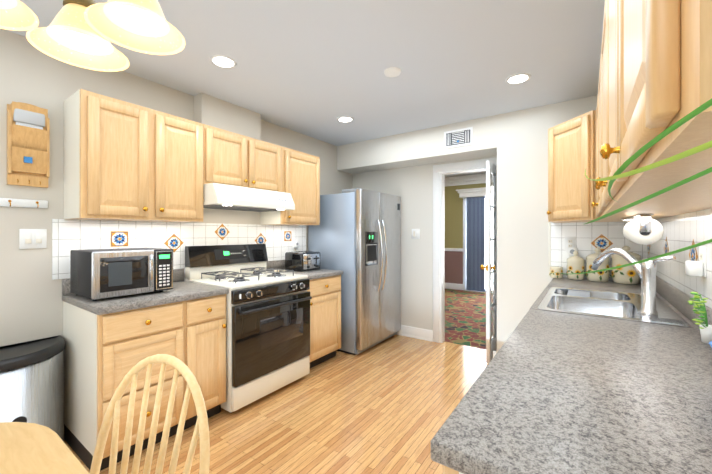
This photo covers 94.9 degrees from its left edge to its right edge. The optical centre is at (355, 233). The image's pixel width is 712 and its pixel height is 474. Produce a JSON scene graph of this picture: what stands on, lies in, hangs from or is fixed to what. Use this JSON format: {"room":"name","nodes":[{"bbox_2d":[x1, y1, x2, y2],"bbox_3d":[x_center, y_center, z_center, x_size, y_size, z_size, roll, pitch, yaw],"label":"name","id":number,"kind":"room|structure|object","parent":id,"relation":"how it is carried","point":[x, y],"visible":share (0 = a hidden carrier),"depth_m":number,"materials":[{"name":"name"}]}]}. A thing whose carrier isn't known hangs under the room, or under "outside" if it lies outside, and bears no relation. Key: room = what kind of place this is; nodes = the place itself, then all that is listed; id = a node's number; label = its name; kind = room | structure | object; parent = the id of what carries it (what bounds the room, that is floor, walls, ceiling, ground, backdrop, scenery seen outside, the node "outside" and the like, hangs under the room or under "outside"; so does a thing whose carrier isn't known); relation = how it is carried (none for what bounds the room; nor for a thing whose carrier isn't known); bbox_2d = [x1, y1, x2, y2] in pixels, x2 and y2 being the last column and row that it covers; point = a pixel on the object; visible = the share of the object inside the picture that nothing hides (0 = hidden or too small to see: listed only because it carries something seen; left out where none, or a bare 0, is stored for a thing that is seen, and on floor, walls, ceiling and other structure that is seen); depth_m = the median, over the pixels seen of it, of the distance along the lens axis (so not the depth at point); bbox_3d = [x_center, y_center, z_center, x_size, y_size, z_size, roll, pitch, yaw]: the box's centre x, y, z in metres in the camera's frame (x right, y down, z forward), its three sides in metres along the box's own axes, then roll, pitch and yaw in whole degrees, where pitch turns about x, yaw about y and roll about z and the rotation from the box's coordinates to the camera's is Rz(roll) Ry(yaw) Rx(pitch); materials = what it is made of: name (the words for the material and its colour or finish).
{"room":"kitchen","nodes":[
{"label":"kitchen","id":0,"kind":"room"},
{"bbox_2d":[0,29,352,346],"bbox_3d":[-1.915,0.070,1.989,0.220,2.470,6.700,0,0,35],"label":"wall","id":1,"kind":"structure","parent":0,"point":[31,305],"depth_m":2.03,"materials":[{"name":"beige paint"}]},
{"bbox_2d":[0,198,47,207],"bbox_3d":[-2.051,-0.177,1.778,0.036,0.049,0.558,0,0,35],"label":"key rack","id":2,"kind":"object","parent":1,"relation":"attached to","point":[12,202],"visible":1,"depth_m":1.92,"materials":[{"name":"white paint"}]},
{"bbox_2d":[7,101,49,187],"bbox_3d":[-1.926,-0.525,1.926,0.070,0.490,0.173,0,0,35],"label":"mail organizer","id":3,"kind":"object","parent":1,"relation":"attached to","point":[28,144],"visible":1,"depth_m":1.91,"materials":[{"name":"brown wood"}]},
{"bbox_2d":[19,229,46,248],"bbox_3d":[-1.937,0.033,1.962,0.010,0.118,0.118,0,0,35],"label":"light switch","id":4,"kind":"object","parent":1,"relation":"attached to","point":[32,238],"visible":1,"depth_m":1.96,"materials":[{"name":"white plastic"}]},
{"bbox_2d":[64,89,202,221],"bbox_3d":[-1.494,-0.465,2.279,0.370,0.750,0.747,0,0,35],"label":"upper cabinet","id":5,"kind":"object","parent":1,"relation":"attached to","point":[125,161],"visible":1,"depth_m":2.08,"materials":[{"name":"brown wood"}]},
{"bbox_2d":[52,219,305,280],"bbox_3d":[-1.240,0.160,2.952,0.008,0.500,2.250,0,0,35],"label":"tile backsplash","id":6,"kind":"structure","parent":1,"relation":"attached to","point":[68,235],"depth_m":2.54,"materials":[{"name":"white tile"}]},
{"bbox_2d":[111,224,290,251],"bbox_3d":[-1.217,0.033,2.974,0.002,0.244,1.708,0,0,35],"label":"tiles","id":7,"kind":"structure","parent":6,"relation":"attached to","point":[174,242],"depth_m":2.63,"materials":[{"name":"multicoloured tile"}]},
{"bbox_2d":[293,241,298,251],"bbox_3d":[-0.678,0.155,3.705,0.042,0.138,0.070,0,0,35],"label":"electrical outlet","id":8,"kind":"object","parent":6,"relation":"attached to","point":[295,245],"visible":0.96,"depth_m":3.69,"materials":[{"name":"white plastic"}]},
{"bbox_2d":[203,124,281,191],"bbox_3d":[-1.052,-0.610,2.906,0.370,0.460,0.784,0,0,35],"label":"upper cabinet","id":9,"kind":"object","parent":1,"relation":"attached to","point":[233,158],"visible":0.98,"depth_m":2.76,"materials":[{"name":"brown wood"}]},
{"bbox_2d":[203,183,294,211],"bbox_3d":[-0.999,-0.297,2.870,0.500,0.162,0.781,0,0,35],"label":"range hood","id":10,"kind":"object","parent":9,"relation":"attached to","point":[223,196],"visible":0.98,"depth_m":2.66,"materials":[{"name":"white metal"}]},
{"bbox_2d":[260,147,319,225],"bbox_3d":[-0.667,-0.464,3.450,0.370,0.750,0.549,0,0,35],"label":"upper cabinet","id":11,"kind":"object","parent":1,"relation":"attached to","point":[301,178],"visible":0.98,"depth_m":3.33,"materials":[{"name":"brown wood"}]},
{"bbox_2d":[64,334,488,473],"bbox_3d":[-0.656,1.334,1.083,3.320,0.060,6.670,0,0,35],"label":"floor","id":12,"kind":"structure","parent":0,"point":[388,405],"depth_m":2.29,"materials":[{"name":"brown wood"}]},
{"bbox_2d":[0,335,64,441],"bbox_3d":[-1.879,0.974,1.759,0.330,0.662,0.534,0,0,35],"label":"trash can","id":13,"kind":"object","parent":12,"relation":"on","point":[31,381],"visible":0.79,"depth_m":1.78,"materials":[{"name":"silver metal"}]},
{"bbox_2d":[0,422,89,473],"bbox_3d":[-0.809,0.927,0.328,1.300,0.748,0.920,0,0,35],"label":"dining table","id":14,"kind":"object","parent":12,"relation":"on","point":[30,448],"visible":1,"depth_m":0.83,"materials":[{"name":"brown wood"}]},
{"bbox_2d":[63,301,183,470],"bbox_3d":[-1.462,0.867,2.072,0.660,0.875,0.452,0,0,35],"label":"base cabinet","id":15,"kind":"object","parent":12,"relation":"on","point":[104,354],"visible":0.62,"depth_m":1.88,"materials":[{"name":"brown wood"}]},
{"bbox_2d":[90,354,209,473],"bbox_3d":[-0.674,0.844,0.801,0.463,0.926,0.505,0,0,17],"label":"chair","id":16,"kind":"object","parent":12,"relation":"on","point":[201,428],"visible":1,"depth_m":0.99,"materials":[{"name":"brown wood"}]},
{"bbox_2d":[184,294,226,429],"bbox_3d":[-1.244,0.868,2.381,0.660,0.875,0.300,0,0,35],"label":"base cabinet","id":17,"kind":"object","parent":12,"relation":"on","point":[205,325],"visible":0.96,"depth_m":2.21,"materials":[{"name":"brown wood"}]},
{"bbox_2d":[185,244,311,412],"bbox_3d":[-0.884,0.705,2.795,0.745,1.200,0.785,0,0,35],"label":"range","id":18,"kind":"object","parent":12,"relation":"on","point":[268,331],"visible":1,"depth_m":2.61,"materials":[{"name":"white metal"}]},
{"bbox_2d":[307,275,340,367],"bbox_3d":[-0.541,0.868,3.377,0.660,0.875,0.547,0,0,35],"label":"base cabinet","id":19,"kind":"object","parent":12,"relation":"on","point":[325,320],"visible":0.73,"depth_m":3.21,"materials":[{"name":"brown wood"}]},
{"bbox_2d":[62,260,342,314],"bbox_3d":[-0.999,0.360,2.747,0.638,0.139,2.105,0,0,35],"label":"countertop","id":20,"kind":"structure","parent":19,"relation":"on","point":[182,290],"depth_m":2.07,"materials":[{"name":"grey stone"}]},
{"bbox_2d":[70,248,172,300],"bbox_3d":[-1.502,0.247,2.114,0.400,0.284,0.441,0,0,35],"label":"microwave","id":21,"kind":"object","parent":20,"relation":"on","point":[95,274],"visible":1,"depth_m":1.97,"materials":[{"name":"silver metal"}]},
{"bbox_2d":[285,251,320,271],"bbox_3d":[-0.554,0.292,3.477,0.288,0.195,0.300,0,0,35],"label":"toaster","id":22,"kind":"object","parent":20,"relation":"on","point":[300,261],"visible":1,"depth_m":3.38,"materials":[{"name":"silver metal"}]},
{"bbox_2d":[308,188,400,354],"bbox_3d":[0.037,0.414,3.999,0.832,1.785,0.915,0,0,35],"label":"fridge","id":23,"kind":"object","parent":12,"relation":"on","point":[354,235],"visible":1,"depth_m":3.62,"materials":[{"name":"silver metal"}]},
{"bbox_2d":[443,465,462,473],"bbox_3d":[0.703,0.867,0.853,0.628,0.876,1.005,0,0,35],"label":"base cabinet","id":24,"kind":"object","parent":12,"relation":"on","point":[447,470],"depth_m":0.59,"materials":[{"name":"brown wood"}]},
{"bbox_2d":[431,276,711,473],"bbox_3d":[1.217,0.359,1.590,0.638,0.139,2.838,0,0,35],"label":"countertop","id":25,"kind":"structure","parent":24,"relation":"on","point":[549,392],"depth_m":0.76,"materials":[{"name":"grey stone"}]},
{"bbox_2d":[549,266,562,277],"bbox_3d":[1.757,0.341,2.868,0.107,0.098,0.103,0,0,35],"label":"canister","id":26,"kind":"object","parent":25,"relation":"on","point":[558,270],"visible":0.94,"depth_m":2.83,"materials":[{"name":"beige ceramic"}]},
{"bbox_2d":[566,250,584,279],"bbox_3d":[1.863,0.267,2.776,0.138,0.245,0.134,0,0,35],"label":"canister","id":27,"kind":"object","parent":25,"relation":"on","point":[575,263],"visible":0.96,"depth_m":2.73,"materials":[{"name":"beige ceramic"}]},
{"bbox_2d":[585,247,609,281],"bbox_3d":[1.977,0.252,2.678,0.167,0.275,0.162,0,0,35],"label":"canister","id":28,"kind":"object","parent":25,"relation":"on","point":[602,276],"visible":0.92,"depth_m":2.63,"materials":[{"name":"beige ceramic"}]},
{"bbox_2d":[538,287,690,326],"bbox_3d":[1.390,0.477,1.842,0.560,0.193,0.840,0,0,35],"label":"sink basin","id":29,"kind":"object","parent":25,"relation":"in","point":[613,305],"visible":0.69,"depth_m":1.88,"materials":[{"name":"silver metal"}]},
{"bbox_2d":[610,246,640,283],"bbox_3d":[2.115,0.242,2.563,0.195,0.295,0.189,0,0,35],"label":"canister","id":30,"kind":"object","parent":25,"relation":"on","point":[626,275],"visible":0.73,"depth_m":2.51,"materials":[{"name":"beige ceramic"}]},
{"bbox_2d":[591,248,675,315],"bbox_3d":[1.387,0.230,1.668,0.302,0.306,0.362,0,0,35],"label":"sink faucet","id":31,"kind":"object","parent":25,"relation":"on","point":[646,271],"visible":0.81,"depth_m":1.54,"materials":[{"name":"silver metal"}]},
{"bbox_2d":[687,292,711,343],"bbox_3d":[1.244,0.302,1.175,0.071,0.174,0.137,0,0,35],"label":"herb pot","id":32,"kind":"object","parent":25,"relation":"on","point":[706,331],"visible":1,"depth_m":1.16,"materials":[{"name":"white plastic"}]},
{"bbox_2d":[4,0,604,145],"bbox_3d":[-0.648,-1.206,1.097,3.320,0.080,6.700,0,0,35],"label":"ceiling","id":33,"kind":"structure","parent":0,"point":[315,69],"depth_m":2.18,"materials":[{"name":"white paint"}]},
{"bbox_2d":[0,0,184,71],"bbox_3d":[-0.585,-0.809,0.544,0.677,0.714,0.647,0,0,35],"label":"pendant chandelier","id":34,"kind":"object","parent":33,"relation":"hanging from","point":[81,33],"visible":1,"depth_m":0.79,"materials":[{"name":"white glass"}]},
{"bbox_2d":[210,55,236,67],"bbox_3d":[-0.899,-1.162,2.216,0.169,0.006,0.169,0,0,29],"label":"recessed light","id":35,"kind":"object","parent":33,"relation":"in","point":[223,61],"depth_m":2.21,"materials":[{"name":"white paint"}]},
{"bbox_2d":[337,116,353,121],"bbox_3d":[-0.109,-1.161,3.335,0.169,0.006,0.169,0,0,29],"label":"recessed light","id":36,"kind":"object","parent":33,"relation":"in","point":[344,118],"depth_m":3.33,"materials":[{"name":"white paint"}]},
{"bbox_2d":[384,67,400,76],"bbox_3d":[0.262,-1.155,2.352,0.124,0.021,0.124,0,0,35],"label":"smoke detector","id":37,"kind":"object","parent":33,"relation":"attached to","point":[392,72],"visible":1,"depth_m":2.33,"materials":[{"name":"white plastic"}]},
{"bbox_2d":[337,115,496,173],"bbox_3d":[0.667,-1.004,3.932,2.000,0.320,0.350,0,0,35],"label":"ceiling bulkhead","id":38,"kind":"object","parent":33,"relation":"attached to","point":[418,147],"visible":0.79,"depth_m":3.73,"materials":[{"name":"white paint"}]},
{"bbox_2d":[444,127,472,148],"bbox_3d":[1.069,-0.999,3.426,0.300,0.180,0.012,0,0,35],"label":"air vent register","id":39,"kind":"object","parent":38,"relation":"attached to","point":[458,137],"visible":1,"depth_m":3.42,"materials":[{"name":"white paint"}]},
{"bbox_2d":[506,73,530,83],"bbox_3d":[1.219,-1.162,2.460,0.169,0.006,0.169,0,0,14],"label":"recessed light","id":40,"kind":"object","parent":33,"relation":"in","point":[521,77],"depth_m":2.45,"materials":[{"name":"white paint"}]},
{"bbox_2d":[548,99,711,273],"bbox_3d":[0.327,-0.542,-0.034,0.669,1.250,0.784,0,0,35],"label":"hanging plant","id":41,"kind":"object","parent":33,"relation":"hanging from","point":[617,174],"visible":1,"depth_m":0.26,"materials":[{"name":"green plant"}]},
{"bbox_2d":[353,155,496,329],"bbox_3d":[0.797,0.071,4.115,2.000,2.470,0.100,0,0,35],"label":"wall","id":42,"kind":"structure","parent":0,"point":[412,187],"depth_m":4.10,"materials":[{"name":"white paint"}]},
{"bbox_2d":[396,325,432,341],"bbox_3d":[0.436,1.241,4.294,1.204,0.130,0.022,0,0,35],"label":"baseboard","id":43,"kind":"structure","parent":42,"relation":"attached to","point":[417,333],"depth_m":4.05,"materials":[{"name":"white paint"}]},
{"bbox_2d":[412,229,419,238],"bbox_3d":[0.745,0.006,4.085,0.110,0.125,0.009,0,0,35],"label":"light switch","id":44,"kind":"object","parent":42,"relation":"attached to","point":[415,233],"visible":1,"depth_m":4.08,"materials":[{"name":"white plastic"}]},
{"bbox_2d":[433,157,496,342],"bbox_3d":[1.283,0.243,3.761,0.793,2.125,0.118,0,0,35],"label":"door frame","id":45,"kind":"structure","parent":42,"relation":"attached to","point":[441,171],"depth_m":3.91,"materials":[{"name":"white paint"}]},
{"bbox_2d":[480,161,496,362],"bbox_3d":[1.405,0.285,3.407,0.151,2.018,0.359,0,0,35],"label":"door leaf","id":46,"kind":"structure","parent":42,"relation":"in","point":[491,257],"depth_m":3.34,"materials":[{"name":"white paint"}]},
{"bbox_2d":[445,289,485,349],"bbox_3d":[2.075,1.338,5.580,6.800,0.058,3.830,0,0,35],"label":"floor carpet","id":47,"kind":"object","parent":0,"point":[465,318],"visible":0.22,"depth_m":5.02,"materials":[{"name":"multicoloured carpet"}]},
{"bbox_2d":[445,183,485,283],"bbox_3d":[3.150,-0.002,7.105,6.800,2.620,0.100,0,0,35],"label":"wall","id":48,"kind":"structure","parent":0,"point":[453,233],"depth_m":7.64,"materials":[{"name":"beige paint"}]},
{"bbox_2d":[445,173,485,289],"bbox_3d":[3.090,-0.002,7.019,6.800,2.620,0.110,0,0,35],"label":"trim","id":49,"kind":"structure","parent":48,"relation":"attached to","point":[466,180],"depth_m":7.52,"materials":[{"name":"white paint"}]},
{"bbox_2d":[456,187,485,197],"bbox_3d":[3.328,-0.902,6.785,2.460,0.180,0.220,0,0,35],"label":"cornice valance","id":50,"kind":"object","parent":48,"relation":"attached to","point":[473,192],"visible":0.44,"depth_m":7.24,"materials":[{"name":"white paint"}]},
{"bbox_2d":[463,197,485,291],"bbox_3d":[3.390,0.158,6.924,2.200,2.300,0.120,0,0,35],"label":"trim","id":51,"kind":"structure","parent":48,"relation":"attached to","point":[464,243],"depth_m":7.49,"materials":[{"name":"white paint"}]},
{"bbox_2d":[466,196,484,291],"bbox_3d":[2.660,0.223,7.277,0.400,2.110,0.015,0,0,35],"label":"vertical blind","id":52,"kind":"object","parent":48,"relation":"attached to","point":[475,239],"visible":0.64,"depth_m":7.27,"materials":[{"name":"blue fabric"}]},
{"bbox_2d":[485,199,485,288],"bbox_3d":[3.418,0.208,6.965,2.160,2.200,0.020,0,0,35],"label":"exterior glow","id":53,"kind":"object","parent":48,"relation":"attached to","point":[485,243],"depth_m":7.32,"materials":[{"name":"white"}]},
{"bbox_2d":[445,170,485,176],"bbox_3d":[2.084,-1.353,5.594,6.800,0.080,3.800,0,0,35],"label":"ceiling","id":54,"kind":"structure","parent":0,"point":[465,173],"depth_m":7.16,"materials":[{"name":"white paint"}]},
{"bbox_2d":[497,95,609,351],"bbox_3d":[1.970,0.070,3.073,1.120,2.470,0.450,0,0,35],"label":"wall","id":55,"kind":"structure","parent":0,"point":[524,279],"depth_m":3.08,"materials":[{"name":"white paint"}]},
{"bbox_2d":[548,222,646,282],"bbox_3d":[2.012,0.147,2.760,0.669,0.484,0.009,0,0,35],"label":"tile backsplash","id":56,"kind":"structure","parent":55,"relation":"attached to","point":[584,234],"depth_m":2.80,"materials":[{"name":"white tile"}]},
{"bbox_2d":[565,237,577,255],"bbox_3d":[1.867,0.113,2.833,0.092,0.165,0.042,0,0,35],"label":"electrical outlet","id":57,"kind":"object","parent":56,"relation":"attached to","point":[570,248],"visible":0.88,"depth_m":2.84,"materials":[{"name":"white plastic"}]},
{"bbox_2d":[547,110,660,222],"bbox_3d":[1.847,-0.475,2.502,0.660,0.760,0.622,0,0,35],"label":"upper cabinet","id":58,"kind":"object","parent":55,"relation":"attached to","point":[571,159],"visible":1,"depth_m":2.42,"materials":[{"name":"brown wood"}]},
{"bbox_3d":[0.668,0.069,0.168,0.100,2.470,6.700,0,0,35],"label":"wall","id":59,"kind":"structure","parent":0,"visible":0},
{"bbox_2d":[591,57,704,219],"bbox_3d":[1.512,-0.475,1.780,0.375,0.760,0.968,0,0,35],"label":"upper cabinet","id":60,"kind":"object","parent":59,"relation":"attached to","point":[601,211],"visible":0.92,"depth_m":1.71,"materials":[{"name":"brown wood"}]},
{"bbox_2d":[621,218,632,220],"bbox_3d":[1.665,-0.087,1.998,0.070,0.015,0.070,0,0,35],"label":"puck light","id":61,"kind":"object","parent":60,"relation":"attached to","point":[625,219],"visible":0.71,"depth_m":1.98,"materials":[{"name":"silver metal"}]},
{"bbox_2d":[623,214,663,244],"bbox_3d":[1.489,-0.019,1.705,0.132,0.150,0.303,0,0,35],"label":"paper towel holder","id":62,"kind":"object","parent":60,"relation":"attached to","point":[645,229],"visible":1,"depth_m":1.59,"materials":[{"name":"white plastic"}]},
{"bbox_2d":[594,0,711,211],"bbox_3d":[0.953,-0.476,0.989,0.375,0.760,0.970,0,0,35],"label":"upper cabinet","id":63,"kind":"object","parent":59,"relation":"attached to","point":[686,196],"visible":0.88,"depth_m":0.92,"materials":[{"name":"brown wood"}]},
{"bbox_2d":[600,0,711,185],"bbox_3d":[0.529,-0.476,0.387,0.375,0.760,0.502,0,0,35],"label":"upper cabinet","id":64,"kind":"object","parent":59,"relation":"attached to","point":[665,64],"visible":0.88,"depth_m":0.34,"materials":[{"name":"brown wood"}]},
{"bbox_2d":[647,208,711,308],"bbox_3d":[1.414,0.096,1.323,0.008,0.383,3.048,0,0,35],"label":"tile backsplash","id":65,"kind":"structure","parent":59,"relation":"attached to","point":[682,230],"depth_m":1.57,"materials":[{"name":"white tile"}]},
{"bbox_2d":[591,234,697,260],"bbox_3d":[1.368,0.091,1.579,0.360,0.170,2.665,0,0,35],"label":"tiles","id":66,"kind":"structure","parent":65,"relation":"attached to","point":[602,242],"depth_m":2.70,"materials":[{"name":"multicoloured tile"}]},
{"bbox_2d":[685,246,705,276],"bbox_3d":[1.391,0.114,1.340,0.050,0.120,0.075,0,0,35],"label":"electrical outlet","id":67,"kind":"object","parent":65,"relation":"attached to","point":[696,268],"visible":1,"depth_m":1.32,"materials":[{"name":"white plastic"}]}
]}

